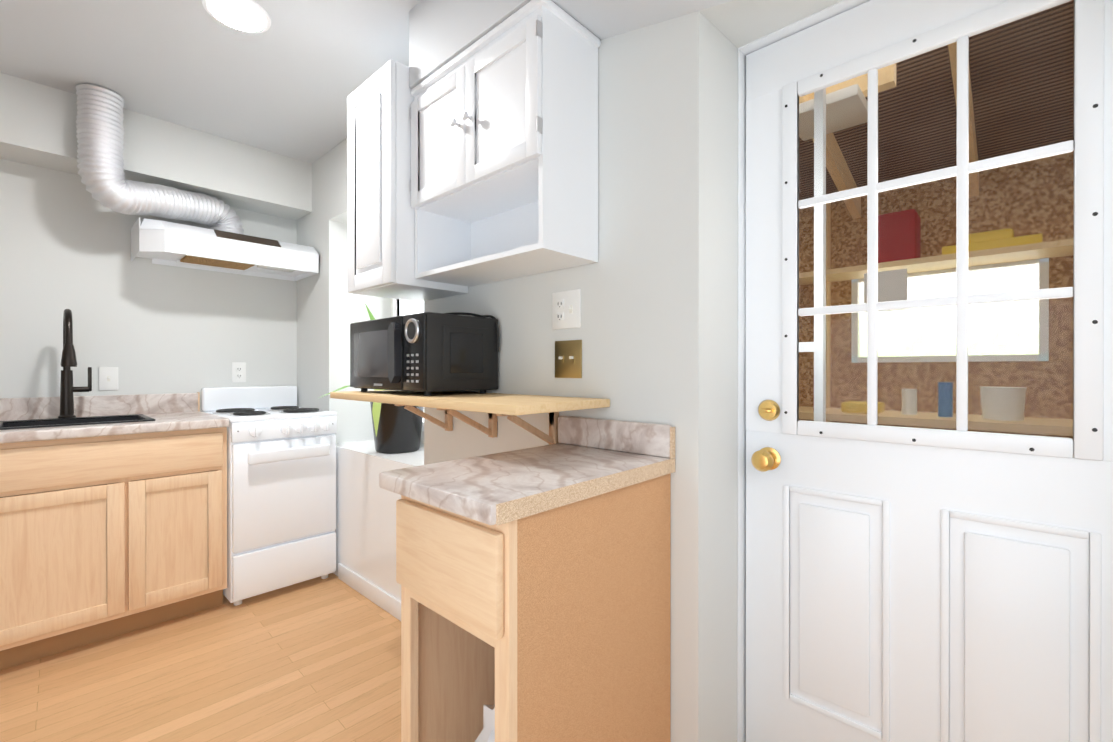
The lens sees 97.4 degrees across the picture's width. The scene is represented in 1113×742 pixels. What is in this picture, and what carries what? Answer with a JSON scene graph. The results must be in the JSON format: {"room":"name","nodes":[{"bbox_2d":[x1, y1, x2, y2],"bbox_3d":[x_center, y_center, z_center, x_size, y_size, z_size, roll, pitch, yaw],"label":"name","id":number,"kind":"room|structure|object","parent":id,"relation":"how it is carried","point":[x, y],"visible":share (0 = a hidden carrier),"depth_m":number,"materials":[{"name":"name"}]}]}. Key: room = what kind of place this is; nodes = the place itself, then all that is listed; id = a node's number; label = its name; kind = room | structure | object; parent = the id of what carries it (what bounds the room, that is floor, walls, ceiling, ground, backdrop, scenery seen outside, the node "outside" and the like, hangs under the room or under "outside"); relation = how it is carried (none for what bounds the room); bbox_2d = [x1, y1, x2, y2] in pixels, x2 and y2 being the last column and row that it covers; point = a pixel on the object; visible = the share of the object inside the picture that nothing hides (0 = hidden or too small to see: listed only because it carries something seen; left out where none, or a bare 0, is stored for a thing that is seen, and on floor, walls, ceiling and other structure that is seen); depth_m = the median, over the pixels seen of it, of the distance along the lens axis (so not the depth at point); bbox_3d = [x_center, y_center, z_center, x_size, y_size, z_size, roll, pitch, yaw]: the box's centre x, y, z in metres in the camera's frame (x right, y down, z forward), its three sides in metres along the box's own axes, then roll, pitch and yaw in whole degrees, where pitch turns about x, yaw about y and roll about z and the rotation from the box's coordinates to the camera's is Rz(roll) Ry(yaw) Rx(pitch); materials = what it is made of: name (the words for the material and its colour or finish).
{"room":"kitchen","nodes":[
{"label":"kitchen","id":0,"kind":"room"},
{"bbox_2d":[0,159,296,410],"bbox_3d":[-2.758,-0.055,2.026,0.100,2.390,3.910,0,0,43],"label":"wall","id":1,"kind":"structure","parent":0,"point":[145,325],"depth_m":2.50,"materials":[{"name":"white paint"}]},
{"bbox_2d":[99,367,117,390],"bbox_3d":[-2.261,0.039,2.470,0.019,0.118,0.072,0,0,43],"label":"light switch","id":2,"kind":"object","parent":1,"relation":"attached to","point":[108,378],"visible":1,"depth_m":2.47,"materials":[{"name":"white plastic"}]},
{"bbox_2d":[131,217,318,280],"bbox_3d":[-1.796,-0.654,2.696,0.381,0.165,0.795,0,0,43],"label":"range hood","id":3,"kind":"object","parent":1,"relation":"attached to","point":[160,242],"visible":0.98,"depth_m":2.58,"materials":[{"name":"white paint"}]},
{"bbox_2d":[232,362,245,381],"bbox_3d":[-1.876,0.008,2.890,0.008,0.118,0.072,0,0,43],"label":"electrical outlet","id":4,"kind":"object","parent":1,"relation":"attached to","point":[238,371],"visible":1,"depth_m":2.89,"materials":[{"name":"white plastic"}]},
{"bbox_2d":[0,573,400,741],"bbox_3d":[-0.592,1.174,0.004,6.030,0.060,3.910,0,0,43],"label":"floor","id":5,"kind":"structure","parent":0,"point":[317,659],"depth_m":1.81,"materials":[{"name":"laminate"}]},
{"bbox_2d":[0,416,228,669],"bbox_3d":[-2.075,0.703,2.227,0.613,0.874,0.845,0,0,43],"label":"base cabinet","id":6,"kind":"object","parent":5,"relation":"on","point":[108,530],"depth_m":2.02,"materials":[{"name":"brown wood"}]},
{"bbox_2d":[0,414,154,429],"bbox_3d":[-2.123,0.309,2.165,0.391,0.182,0.491,0,0,43],"label":"sink basin","id":7,"kind":"object","parent":6,"relation":"in","point":[19,424],"visible":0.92,"depth_m":2.20,"materials":[{"name":"black metal"}]},
{"bbox_2d":[58,309,91,417],"bbox_3d":[-2.187,-0.032,2.227,0.251,0.498,0.114,0,0,43],"label":"faucet","id":8,"kind":"object","parent":7,"relation":"on","point":[68,362],"visible":1,"depth_m":2.25,"materials":[{"name":"black metal"}]},
{"bbox_2d":[201,386,336,605],"bbox_3d":[-1.583,0.616,2.696,0.690,1.044,0.500,0,0,43],"label":"stove","id":9,"kind":"object","parent":5,"relation":"on","point":[281,487],"visible":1,"depth_m":2.49,"materials":[{"name":"white metal"}]},
{"bbox_2d":[379,416,674,741],"bbox_3d":[-0.046,0.642,1.195,0.404,1.000,0.616,0,0,43],"label":"base cabinet","id":10,"kind":"object","parent":5,"relation":"on","point":[534,583],"visible":1,"depth_m":1.07,"materials":[{"name":"brown wood"}]},
{"bbox_2d":[475,704,494,741],"bbox_3d":[-0.097,0.856,1.073,0.161,0.284,0.154,0,0,43],"label":"plastic bag","id":11,"kind":"object","parent":10,"relation":"in","point":[487,734],"visible":0.25,"depth_m":1.06,"materials":[{"name":"white plastic"}]},
{"bbox_2d":[0,0,420,163],"bbox_3d":[-0.592,-1.276,-0.001,6.030,0.060,3.910,0,0,43],"label":"ceiling","id":12,"kind":"structure","parent":0,"point":[292,78],"depth_m":1.96,"materials":[{"name":"white paint"}]},
{"bbox_2d":[0,72,311,219],"bbox_3d":[-2.733,-1.105,1.795,0.250,0.290,3.410,0,0,43],"label":"soffit","id":13,"kind":"structure","parent":12,"relation":"attached to","point":[38,124],"depth_m":2.45,"materials":[{"name":"white paint"}]},
{"bbox_2d":[76,83,243,234],"bbox_3d":[-1.949,-0.993,2.465,0.176,0.514,0.732,0,0,22],"label":"duct","id":14,"kind":"object","parent":12,"relation":"in","point":[100,134],"visible":0.88,"depth_m":2.20,"materials":[{"name":"silver metal"}]},
{"bbox_2d":[201,0,270,32],"bbox_3d":[-1.110,-1.246,1.702,0.204,0.006,0.204,0,0,43],"label":"recessed light","id":15,"kind":"object","parent":12,"relation":"in","point":[249,16],"visible":1,"depth_m":1.71,"materials":[{"name":"white"}]},
{"bbox_2d":[409,0,733,88],"bbox_3d":[0.496,-0.904,0.936,2.518,0.688,0.258,0,0,43],"label":"ceiling bulkhead","id":16,"kind":"object","parent":12,"relation":"attached to","point":[442,33],"visible":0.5,"depth_m":1.43,"materials":[{"name":"white paint"}]},
{"bbox_2d":[329,138,346,223],"bbox_3d":[-0.797,-1.056,2.593,0.990,0.390,0.400,0,0,43],"label":"wall","id":17,"kind":"structure","parent":0,"point":[338,183],"depth_m":2.71,"materials":[{"name":"white paint"}]},
{"bbox_2d":[347,60,467,301],"bbox_3d":[-0.575,-0.680,1.888,0.341,0.760,0.323,0,0,43],"label":"upper cabinet","id":18,"kind":"object","parent":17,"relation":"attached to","point":[380,236],"visible":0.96,"depth_m":1.72,"materials":[{"name":"white paint"}]},
{"bbox_2d":[390,298,423,443],"bbox_3d":[-0.669,-0.222,2.732,0.990,1.280,0.025,0,0,43],"label":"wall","id":19,"kind":"structure","parent":0,"point":[391,315],"depth_m":3.04,"materials":[{"name":"white paint"}]},
{"bbox_2d":[393,299,423,430],"bbox_3d":[-0.690,-0.221,2.709,0.830,1.120,0.032,0,0,43],"label":"window","id":20,"kind":"structure","parent":19,"relation":"in","point":[402,307],"depth_m":2.90,"materials":[{"name":"white paint"}]},
{"bbox_2d":[297,0,841,741],"bbox_3d":[-0.198,-0.055,2.035,3.630,2.390,0.400,0,0,43],"label":"wall","id":21,"kind":"structure","parent":0,"point":[656,332],"depth_m":1.37,"materials":[{"name":"white paint"}]},
{"bbox_2d":[338,563,400,620],"bbox_3d":[-0.600,1.097,2.131,1.625,0.085,0.012,0,0,43],"label":"baseboard","id":22,"kind":"structure","parent":21,"relation":"attached to","point":[381,598],"depth_m":2.42,"materials":[{"name":"white paint"}]},
{"bbox_2d":[319,304,423,453],"bbox_3d":[-0.943,0.033,2.462,0.294,0.769,0.603,0,0,43],"label":"potted plant","id":23,"kind":"object","parent":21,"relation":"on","point":[397,429],"visible":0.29,"depth_m":2.47,"materials":[{"name":"black plastic"}]},
{"bbox_2d":[330,390,609,444],"bbox_3d":[-0.357,0.160,1.653,1.060,0.159,0.371,0,0,43],"label":"wood shelf","id":24,"kind":"object","parent":21,"relation":"attached to","point":[511,407],"visible":0.98,"depth_m":1.50,"materials":[{"name":"beige wood"}]},
{"bbox_2d":[350,312,498,395],"bbox_3d":[-0.507,-0.069,1.808,0.538,0.296,0.332,0,0,43],"label":"microwave","id":25,"kind":"object","parent":24,"relation":"on","point":[427,353],"visible":1,"depth_m":1.63,"materials":[{"name":"black"}]},
{"bbox_2d":[410,0,600,286],"bbox_3d":[-0.200,-0.653,1.564,0.645,0.657,0.284,0,0,43],"label":"upper cabinet","id":26,"kind":"object","parent":21,"relation":"attached to","point":[504,150],"visible":1,"depth_m":1.43,"materials":[{"name":"white paint"}]},
{"bbox_2d":[552,289,580,329],"bbox_3d":[0.026,-0.193,1.539,0.118,0.118,0.019,0,0,43],"label":"outlet","id":27,"kind":"object","parent":21,"relation":"attached to","point":[566,309],"visible":1,"depth_m":1.54,"materials":[{"name":"white plastic"}]},
{"bbox_2d":[555,340,581,377],"bbox_3d":[0.032,-0.037,1.534,0.112,0.118,0.019,0,0,43],"label":"light switch","id":28,"kind":"object","parent":21,"relation":"attached to","point":[568,358],"visible":1,"depth_m":1.53,"materials":[{"name":"brown metal"}]},
{"bbox_3d":[0.924,0.104,1.211,0.865,2.076,0.075,0,0,43],"label":"wall","id":29,"kind":"structure","parent":0,"visible":0},
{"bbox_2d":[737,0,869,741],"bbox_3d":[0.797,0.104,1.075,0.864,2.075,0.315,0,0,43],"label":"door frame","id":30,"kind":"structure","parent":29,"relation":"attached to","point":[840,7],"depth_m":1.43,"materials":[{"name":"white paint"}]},
{"bbox_2d":[746,0,1112,741],"bbox_3d":[0.843,0.091,1.150,0.810,2.032,0.112,0,0,43],"label":"exterior door","id":31,"kind":"structure","parent":29,"relation":"in","point":[918,584],"depth_m":1.15,"materials":[{"name":"white paint"}]},
{"label":"outside","id":32,"kind":"structure","parent":0,"visible":0},
{"bbox_2d":[799,0,1073,438],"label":"window","id":33,"kind":"structure","parent":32,"point":[899,160],"depth_m":2.57,"materials":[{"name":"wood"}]}
]}

